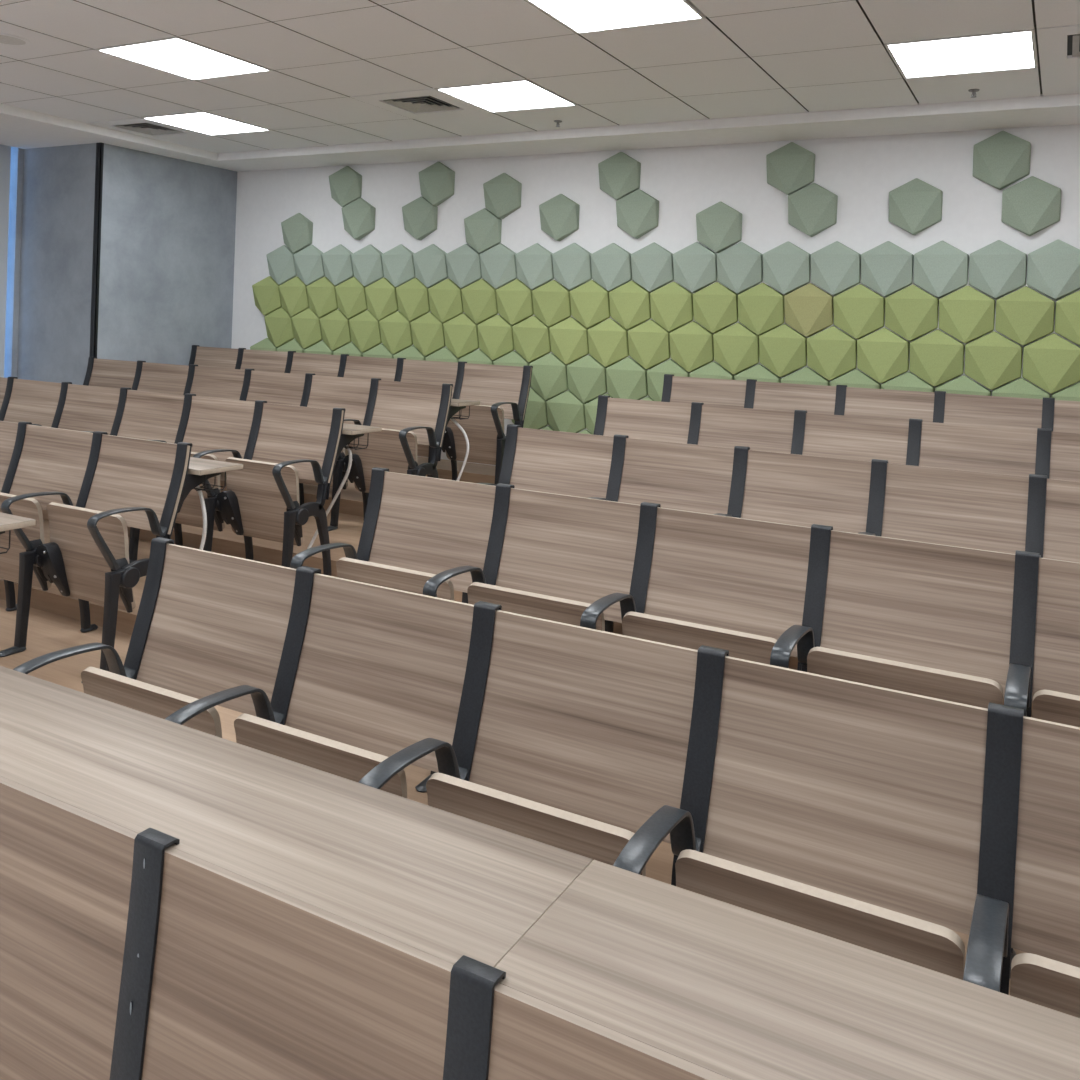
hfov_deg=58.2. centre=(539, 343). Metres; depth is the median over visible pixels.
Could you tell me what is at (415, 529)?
chair
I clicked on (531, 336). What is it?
tile
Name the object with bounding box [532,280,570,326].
tile
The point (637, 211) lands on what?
tile
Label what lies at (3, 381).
chair
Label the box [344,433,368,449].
wire tray
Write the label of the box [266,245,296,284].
tile
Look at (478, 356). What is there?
tile
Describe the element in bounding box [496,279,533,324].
tile
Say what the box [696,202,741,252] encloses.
tile
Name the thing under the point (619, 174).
tile
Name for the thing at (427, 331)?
tile
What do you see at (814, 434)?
chair
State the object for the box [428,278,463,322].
tile
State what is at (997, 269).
tile
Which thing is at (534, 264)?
tile
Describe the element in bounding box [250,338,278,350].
tile
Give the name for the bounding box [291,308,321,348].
tile
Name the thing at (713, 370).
tile
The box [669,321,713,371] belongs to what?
tile
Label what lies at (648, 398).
tile
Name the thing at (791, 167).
tile
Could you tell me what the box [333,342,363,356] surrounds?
tile
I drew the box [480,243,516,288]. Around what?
tile
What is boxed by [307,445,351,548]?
support arm
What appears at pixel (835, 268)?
tile
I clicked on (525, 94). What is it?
recessed light
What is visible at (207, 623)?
chair
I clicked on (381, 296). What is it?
tile
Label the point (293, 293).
tile
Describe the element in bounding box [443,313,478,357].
tile
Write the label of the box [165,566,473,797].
chair
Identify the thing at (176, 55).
recessed light
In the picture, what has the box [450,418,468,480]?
power cable
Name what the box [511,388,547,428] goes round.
tile
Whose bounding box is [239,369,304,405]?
chair
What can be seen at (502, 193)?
tile
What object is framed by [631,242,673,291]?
tile
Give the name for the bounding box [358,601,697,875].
chair
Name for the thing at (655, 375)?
tile
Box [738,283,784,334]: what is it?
tile
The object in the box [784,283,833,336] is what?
tile
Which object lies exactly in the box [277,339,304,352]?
tile
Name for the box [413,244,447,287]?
tile
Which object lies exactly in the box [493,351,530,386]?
tile
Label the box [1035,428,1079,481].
chair
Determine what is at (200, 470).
shelf
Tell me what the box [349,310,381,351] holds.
tile
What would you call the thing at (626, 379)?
tile
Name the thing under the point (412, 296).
tile
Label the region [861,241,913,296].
tile
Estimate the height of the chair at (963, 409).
0.867 m
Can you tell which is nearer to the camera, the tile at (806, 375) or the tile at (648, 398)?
the tile at (806, 375)
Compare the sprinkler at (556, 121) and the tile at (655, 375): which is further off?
the tile at (655, 375)
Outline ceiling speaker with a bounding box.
[0,33,29,45]
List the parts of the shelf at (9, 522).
shelf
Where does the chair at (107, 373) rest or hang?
on the floor
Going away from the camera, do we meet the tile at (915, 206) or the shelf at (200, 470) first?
the shelf at (200, 470)
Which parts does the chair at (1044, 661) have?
armrest, seat, backrest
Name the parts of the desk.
panel, panel, panel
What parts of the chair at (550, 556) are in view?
armrest, seat, backrest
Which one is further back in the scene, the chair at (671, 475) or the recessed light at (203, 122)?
the recessed light at (203, 122)
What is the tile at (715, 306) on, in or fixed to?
attached to the wall at (862, 171)
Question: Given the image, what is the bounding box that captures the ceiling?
[0,0,1079,152]
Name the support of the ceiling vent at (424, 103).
in the ceiling
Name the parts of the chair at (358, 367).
backrest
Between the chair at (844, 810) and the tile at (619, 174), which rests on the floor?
the chair at (844, 810)
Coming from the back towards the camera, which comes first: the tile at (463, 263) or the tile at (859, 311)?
the tile at (463, 263)
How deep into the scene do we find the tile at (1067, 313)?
5.37 m
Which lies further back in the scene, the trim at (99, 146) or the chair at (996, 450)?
the trim at (99, 146)
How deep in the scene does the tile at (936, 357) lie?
5.69 m
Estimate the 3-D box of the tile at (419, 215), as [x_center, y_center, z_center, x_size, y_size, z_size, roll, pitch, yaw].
[-0.933,-0.965,7.491,0.298,0.340,0.064,3,1,28]
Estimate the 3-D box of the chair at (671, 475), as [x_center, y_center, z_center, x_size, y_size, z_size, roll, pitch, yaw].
[0.443,0.833,3.820,0.548,0.867,0.458,3,1,28]
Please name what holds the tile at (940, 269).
attached to the wall at (862, 171)
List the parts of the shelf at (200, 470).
shelf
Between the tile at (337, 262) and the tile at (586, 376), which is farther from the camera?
the tile at (337, 262)
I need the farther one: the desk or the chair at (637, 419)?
the chair at (637, 419)
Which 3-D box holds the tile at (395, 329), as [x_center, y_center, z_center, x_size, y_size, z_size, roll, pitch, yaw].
[-1.128,-0.081,7.593,0.298,0.340,0.064,3,1,28]
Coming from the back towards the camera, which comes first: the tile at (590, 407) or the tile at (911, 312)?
the tile at (590, 407)
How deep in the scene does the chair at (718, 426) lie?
4.83 m
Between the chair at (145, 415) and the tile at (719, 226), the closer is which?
the chair at (145, 415)
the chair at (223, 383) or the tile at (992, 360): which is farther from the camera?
the chair at (223, 383)
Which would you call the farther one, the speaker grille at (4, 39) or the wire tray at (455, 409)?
the wire tray at (455, 409)
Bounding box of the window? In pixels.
[4,147,23,377]
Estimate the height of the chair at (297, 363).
0.867 m
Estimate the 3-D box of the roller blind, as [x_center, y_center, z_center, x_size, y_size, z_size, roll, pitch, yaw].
[-5.185,-0.525,5.833,0.062,2.203,4.106,3,1,28]
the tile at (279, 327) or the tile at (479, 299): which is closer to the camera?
the tile at (479, 299)
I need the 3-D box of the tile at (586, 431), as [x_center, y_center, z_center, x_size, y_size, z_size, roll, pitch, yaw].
[0.305,0.777,6.813,0.298,0.340,0.064,2,1,28]
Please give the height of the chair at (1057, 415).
0.867 m
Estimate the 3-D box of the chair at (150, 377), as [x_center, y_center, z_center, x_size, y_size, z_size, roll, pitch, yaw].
[-2.749,0.569,6.641,0.548,0.867,0.458,3,1,28]
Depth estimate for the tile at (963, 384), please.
5.63 m
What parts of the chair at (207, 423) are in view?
seat, backrest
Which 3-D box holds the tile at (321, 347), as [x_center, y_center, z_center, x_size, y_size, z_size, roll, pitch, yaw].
[-1.804,0.149,7.957,0.298,0.340,0.064,3,1,28]
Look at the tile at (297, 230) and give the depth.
8.05 m
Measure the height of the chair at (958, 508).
0.867 m
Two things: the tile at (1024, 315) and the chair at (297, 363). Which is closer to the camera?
the tile at (1024, 315)
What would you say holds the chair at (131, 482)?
on the floor
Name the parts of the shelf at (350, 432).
shelf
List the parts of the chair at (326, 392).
seat, backrest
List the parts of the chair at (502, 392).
seat, backrest, armrest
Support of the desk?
on the floor
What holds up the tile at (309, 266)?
attached to the wall at (862, 171)
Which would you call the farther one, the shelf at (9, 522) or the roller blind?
the roller blind
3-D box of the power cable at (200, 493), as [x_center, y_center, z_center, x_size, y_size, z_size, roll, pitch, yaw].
[-1.505,0.889,4.150,0.156,0.596,0.069,3,1,28]
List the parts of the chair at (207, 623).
armrest, seat, backrest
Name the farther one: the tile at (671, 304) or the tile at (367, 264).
the tile at (367, 264)
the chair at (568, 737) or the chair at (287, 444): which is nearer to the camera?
the chair at (568, 737)
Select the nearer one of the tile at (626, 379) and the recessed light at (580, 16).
the recessed light at (580, 16)
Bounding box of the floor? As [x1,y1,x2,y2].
[0,449,1032,994]
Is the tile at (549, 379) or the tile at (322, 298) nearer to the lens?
the tile at (549, 379)
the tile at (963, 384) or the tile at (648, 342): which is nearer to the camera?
the tile at (963, 384)
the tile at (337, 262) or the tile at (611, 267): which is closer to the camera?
the tile at (611, 267)
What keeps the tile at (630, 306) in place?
attached to the wall at (862, 171)
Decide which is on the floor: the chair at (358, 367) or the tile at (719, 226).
the chair at (358, 367)
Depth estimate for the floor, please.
4.40 m
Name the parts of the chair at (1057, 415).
backrest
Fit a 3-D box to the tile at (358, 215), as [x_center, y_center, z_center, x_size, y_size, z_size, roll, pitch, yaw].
[-1.460,-0.997,7.776,0.298,0.340,0.064,3,1,28]
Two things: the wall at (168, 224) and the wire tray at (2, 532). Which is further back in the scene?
the wall at (168, 224)
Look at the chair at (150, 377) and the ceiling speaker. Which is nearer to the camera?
the ceiling speaker
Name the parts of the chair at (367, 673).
armrest, seat, backrest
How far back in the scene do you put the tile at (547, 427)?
6.96 m
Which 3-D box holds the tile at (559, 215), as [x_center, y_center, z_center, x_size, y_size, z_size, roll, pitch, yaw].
[0.132,-0.898,6.915,0.298,0.340,0.064,2,1,28]
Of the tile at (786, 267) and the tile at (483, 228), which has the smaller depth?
the tile at (786, 267)
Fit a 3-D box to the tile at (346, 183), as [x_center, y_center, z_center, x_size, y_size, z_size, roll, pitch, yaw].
[-1.577,-1.265,7.841,0.298,0.340,0.064,3,1,28]
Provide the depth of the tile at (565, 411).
6.85 m
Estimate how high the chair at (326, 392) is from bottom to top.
0.867 m
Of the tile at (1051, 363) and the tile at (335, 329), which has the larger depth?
the tile at (335, 329)
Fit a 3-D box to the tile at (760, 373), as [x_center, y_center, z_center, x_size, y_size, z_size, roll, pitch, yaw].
[1.391,0.303,6.229,0.298,0.340,0.064,3,1,28]
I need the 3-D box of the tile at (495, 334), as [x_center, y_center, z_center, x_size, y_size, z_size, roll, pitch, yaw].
[-0.329,-0.042,7.160,0.298,0.340,0.064,3,1,28]
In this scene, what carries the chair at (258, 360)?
on the floor
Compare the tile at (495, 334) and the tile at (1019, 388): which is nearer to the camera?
the tile at (1019, 388)
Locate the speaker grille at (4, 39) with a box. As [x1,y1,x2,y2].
[0,35,25,44]
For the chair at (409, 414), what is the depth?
5.67 m
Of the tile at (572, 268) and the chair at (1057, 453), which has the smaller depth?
the chair at (1057, 453)
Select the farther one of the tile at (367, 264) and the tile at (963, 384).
the tile at (367, 264)
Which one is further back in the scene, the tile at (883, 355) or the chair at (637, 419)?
the tile at (883, 355)
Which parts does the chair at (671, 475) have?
armrest, backrest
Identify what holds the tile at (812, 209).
attached to the wall at (862, 171)
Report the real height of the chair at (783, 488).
0.867 m
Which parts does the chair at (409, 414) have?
armrest, seat, backrest, armrest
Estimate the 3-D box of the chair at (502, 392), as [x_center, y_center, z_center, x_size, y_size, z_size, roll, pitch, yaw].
[-0.429,0.573,6.481,0.580,0.867,0.458,3,1,28]
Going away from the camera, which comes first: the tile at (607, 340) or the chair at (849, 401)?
the chair at (849, 401)
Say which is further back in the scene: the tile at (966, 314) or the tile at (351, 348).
the tile at (351, 348)
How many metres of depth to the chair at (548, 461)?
4.22 m
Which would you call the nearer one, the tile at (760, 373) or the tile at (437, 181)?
the tile at (760, 373)
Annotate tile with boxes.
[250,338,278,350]
[252,276,281,315]
[264,307,294,346]
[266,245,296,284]
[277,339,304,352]
[279,276,309,316]
[281,213,312,252]
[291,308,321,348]
[294,245,324,284]
[304,341,332,354]
[307,277,337,317]
[320,309,351,350]
[322,244,353,285]
[329,166,361,206]
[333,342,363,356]
[335,277,367,318]
[342,198,374,239]
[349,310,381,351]
[351,244,383,286]
[362,344,394,358]
[365,278,397,319]
[379,311,412,353]
[381,244,415,286]
[393,345,426,360]
[396,278,429,320]
[402,197,437,239]
[410,312,444,355]
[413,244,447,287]
[419,162,454,205]
[425,347,459,362]
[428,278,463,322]
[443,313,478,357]
[446,244,481,287]
[459,349,494,364]
[461,279,497,323]
[464,208,501,252]
[477,314,513,359]
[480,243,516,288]
[483,173,521,218]
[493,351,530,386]
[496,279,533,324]
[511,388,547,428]
[512,316,550,361]
[515,243,553,289]
[529,353,567,399]
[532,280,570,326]
[539,194,579,240]
[541,426,553,430]
[546,390,585,432]
[549,317,588,364]
[552,243,591,289]
[567,355,607,402]
[570,280,609,327]
[579,429,592,434]
[585,393,612,433]
[587,318,628,366]
[591,243,631,290]
[598,152,640,199]
[606,357,647,399]
[609,281,650,329]
[616,189,658,238]
[628,319,670,368]
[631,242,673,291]
[641,396,653,400]
[647,359,690,401]
[650,281,693,331]
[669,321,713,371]
[673,242,716,292]
[689,361,734,379]
[693,282,737,332]
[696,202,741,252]
[713,322,758,374]
[717,242,762,293]
[734,364,781,382]
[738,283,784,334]
[759,324,806,376]
[762,241,810,294]
[766,142,814,194]
[781,367,829,385]
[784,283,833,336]
[788,183,837,236]
[807,326,856,379]
[811,241,860,295]
[830,369,880,388]
[833,284,884,338]
[857,327,909,382]
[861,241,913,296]
[881,372,934,391]
[885,285,938,340]
[889,178,942,234]
[910,329,964,386]
[914,241,968,297]
[935,375,990,395]
[939,285,994,343]
[965,331,1021,389]
[969,240,1026,298]
[973,131,1030,189]
[992,378,1049,398]
[995,286,1054,345]
[1002,176,1060,235]
[1022,333,1079,393]
[1027,239,1079,299]
[1051,382,1079,400]
[1055,290,1079,345]
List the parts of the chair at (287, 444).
armrest, seat, backrest, armrest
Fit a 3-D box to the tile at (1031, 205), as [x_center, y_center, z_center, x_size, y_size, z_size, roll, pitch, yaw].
[2.773,-0.778,5.487,0.298,0.340,0.064,2,1,28]
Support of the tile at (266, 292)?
attached to the wall at (862, 171)
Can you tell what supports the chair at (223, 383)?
on the floor
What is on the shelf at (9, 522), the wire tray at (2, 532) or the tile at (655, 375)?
the wire tray at (2, 532)
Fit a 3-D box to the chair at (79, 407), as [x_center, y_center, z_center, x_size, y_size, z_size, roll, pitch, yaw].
[-2.749,0.677,5.547,0.548,0.867,0.458,3,1,28]
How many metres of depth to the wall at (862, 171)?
6.48 m
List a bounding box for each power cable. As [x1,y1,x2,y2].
[195,485,206,549]
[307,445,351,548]
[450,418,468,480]
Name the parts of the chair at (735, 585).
armrest, seat, backrest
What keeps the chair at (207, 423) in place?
on the floor
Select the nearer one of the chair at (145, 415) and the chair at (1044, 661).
the chair at (1044, 661)
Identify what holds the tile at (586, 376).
attached to the wall at (862, 171)
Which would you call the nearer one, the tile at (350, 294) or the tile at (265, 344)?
the tile at (350, 294)
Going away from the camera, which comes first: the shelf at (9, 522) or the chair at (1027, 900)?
the chair at (1027, 900)
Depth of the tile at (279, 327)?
8.13 m
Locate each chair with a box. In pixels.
[0,377,7,408]
[0,377,60,426]
[0,421,17,491]
[0,421,92,610]
[0,431,191,683]
[13,537,295,737]
[32,382,119,434]
[82,387,183,443]
[83,357,136,388]
[129,393,254,562]
[131,360,188,394]
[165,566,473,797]
[183,364,244,399]
[188,345,237,368]
[193,400,344,575]
[235,348,287,372]
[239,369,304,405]
[284,351,340,376]
[290,467,495,600]
[299,373,370,504]
[328,378,452,530]
[337,354,396,446]
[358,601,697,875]
[394,358,457,456]
[415,483,639,791]
[427,361,532,483]
[462,424,613,603]
[580,502,810,664]
[589,434,733,632]
[593,395,690,443]
[613,645,987,979]
[661,374,745,407]
[687,402,793,453]
[713,446,870,533]
[744,379,835,414]
[770,524,1014,708]
[791,410,908,464]
[834,385,934,421]
[858,459,1028,553]
[906,418,1036,476]
[933,391,1042,429]
[963,702,1079,1017]
[1004,550,1079,976]
[1025,474,1079,709]
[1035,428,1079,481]
[1041,397,1079,433]
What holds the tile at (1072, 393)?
attached to the wall at (862, 171)
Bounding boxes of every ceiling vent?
[87,117,210,139]
[351,88,490,118]
[1037,24,1079,67]
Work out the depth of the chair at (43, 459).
4.31 m
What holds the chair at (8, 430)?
on the floor
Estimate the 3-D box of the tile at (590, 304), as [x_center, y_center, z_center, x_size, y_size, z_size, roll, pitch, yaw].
[0.347,-0.273,6.796,0.298,0.340,0.064,2,1,28]
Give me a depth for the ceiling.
4.77 m
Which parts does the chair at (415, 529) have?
armrest, seat, backrest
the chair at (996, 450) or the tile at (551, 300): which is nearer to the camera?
the chair at (996, 450)
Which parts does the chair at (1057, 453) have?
backrest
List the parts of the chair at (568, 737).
armrest, seat, backrest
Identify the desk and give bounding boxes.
[0,666,1079,1079]
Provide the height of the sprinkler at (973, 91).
0.037 m
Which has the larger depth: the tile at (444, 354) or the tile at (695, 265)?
the tile at (444, 354)
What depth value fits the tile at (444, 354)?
7.36 m
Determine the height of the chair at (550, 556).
0.867 m
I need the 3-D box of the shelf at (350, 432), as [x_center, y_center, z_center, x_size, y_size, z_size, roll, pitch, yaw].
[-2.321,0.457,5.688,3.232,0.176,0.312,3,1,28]
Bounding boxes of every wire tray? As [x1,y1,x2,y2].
[0,530,10,553]
[194,472,225,492]
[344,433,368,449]
[451,406,469,419]
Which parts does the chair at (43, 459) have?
seat, backrest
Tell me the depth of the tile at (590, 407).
6.76 m
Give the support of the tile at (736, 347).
attached to the wall at (862, 171)
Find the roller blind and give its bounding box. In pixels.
[0,145,10,376]
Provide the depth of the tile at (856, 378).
5.92 m
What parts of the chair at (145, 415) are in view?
backrest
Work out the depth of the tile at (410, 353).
7.50 m
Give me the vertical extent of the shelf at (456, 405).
0.176 m
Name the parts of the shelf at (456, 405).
shelf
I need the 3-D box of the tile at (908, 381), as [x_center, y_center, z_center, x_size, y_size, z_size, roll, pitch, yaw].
[2.190,0.342,5.796,0.298,0.340,0.064,3,1,28]
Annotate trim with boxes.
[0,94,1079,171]
[89,142,103,356]
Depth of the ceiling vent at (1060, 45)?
4.20 m
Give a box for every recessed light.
[95,36,272,80]
[141,111,271,135]
[434,78,577,112]
[525,0,705,33]
[884,27,1037,78]
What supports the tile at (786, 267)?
attached to the wall at (862, 171)
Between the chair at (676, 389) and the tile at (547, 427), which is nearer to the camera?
the chair at (676, 389)
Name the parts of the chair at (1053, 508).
backrest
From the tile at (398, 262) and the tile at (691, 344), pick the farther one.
the tile at (398, 262)
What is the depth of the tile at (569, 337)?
6.84 m
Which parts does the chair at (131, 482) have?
armrest, seat, armrest, backrest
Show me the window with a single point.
(17, 154)
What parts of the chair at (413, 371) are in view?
seat, backrest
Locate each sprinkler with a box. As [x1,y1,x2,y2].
[554,120,561,126]
[968,89,979,97]
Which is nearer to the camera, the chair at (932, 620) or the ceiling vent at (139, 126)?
the chair at (932, 620)
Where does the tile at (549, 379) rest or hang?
attached to the wall at (862, 171)
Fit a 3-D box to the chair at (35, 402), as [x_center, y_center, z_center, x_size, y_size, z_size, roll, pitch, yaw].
[-3.211,0.655,5.796,0.548,0.867,0.458,3,1,28]
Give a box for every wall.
[17,143,236,384]
[231,124,1079,465]
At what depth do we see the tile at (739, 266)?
6.26 m
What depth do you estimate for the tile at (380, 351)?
7.65 m
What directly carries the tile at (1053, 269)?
attached to the wall at (862, 171)
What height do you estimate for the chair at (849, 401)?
0.867 m
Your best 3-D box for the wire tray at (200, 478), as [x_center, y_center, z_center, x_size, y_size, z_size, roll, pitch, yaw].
[-1.558,0.578,4.208,0.425,0.081,0.115,3,1,28]
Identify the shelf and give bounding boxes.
[0,512,35,553]
[178,457,242,512]
[335,423,381,464]
[445,399,479,430]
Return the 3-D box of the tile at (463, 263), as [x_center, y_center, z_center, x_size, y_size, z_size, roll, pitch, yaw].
[-0.575,-0.579,7.296,0.298,0.340,0.064,3,1,28]
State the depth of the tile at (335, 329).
7.85 m
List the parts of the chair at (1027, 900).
armrest, seat, backrest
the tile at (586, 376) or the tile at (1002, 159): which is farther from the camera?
the tile at (586, 376)
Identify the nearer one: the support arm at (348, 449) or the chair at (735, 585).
the chair at (735, 585)
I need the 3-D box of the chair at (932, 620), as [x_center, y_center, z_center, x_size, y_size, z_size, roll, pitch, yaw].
[0.904,0.965,2.476,0.548,0.867,0.458,3,1,28]
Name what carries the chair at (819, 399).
on the floor
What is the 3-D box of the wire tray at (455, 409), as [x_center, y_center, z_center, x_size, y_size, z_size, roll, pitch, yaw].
[-0.636,0.405,5.898,0.425,0.081,0.115,3,1,28]
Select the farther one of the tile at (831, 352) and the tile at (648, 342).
the tile at (648, 342)
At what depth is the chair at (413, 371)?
6.89 m
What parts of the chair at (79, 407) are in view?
backrest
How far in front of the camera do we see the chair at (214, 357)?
7.90 m
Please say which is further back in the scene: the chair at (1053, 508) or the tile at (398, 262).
the tile at (398, 262)
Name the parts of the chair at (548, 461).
backrest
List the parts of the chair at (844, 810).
armrest, seat, backrest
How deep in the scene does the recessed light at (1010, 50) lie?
4.38 m

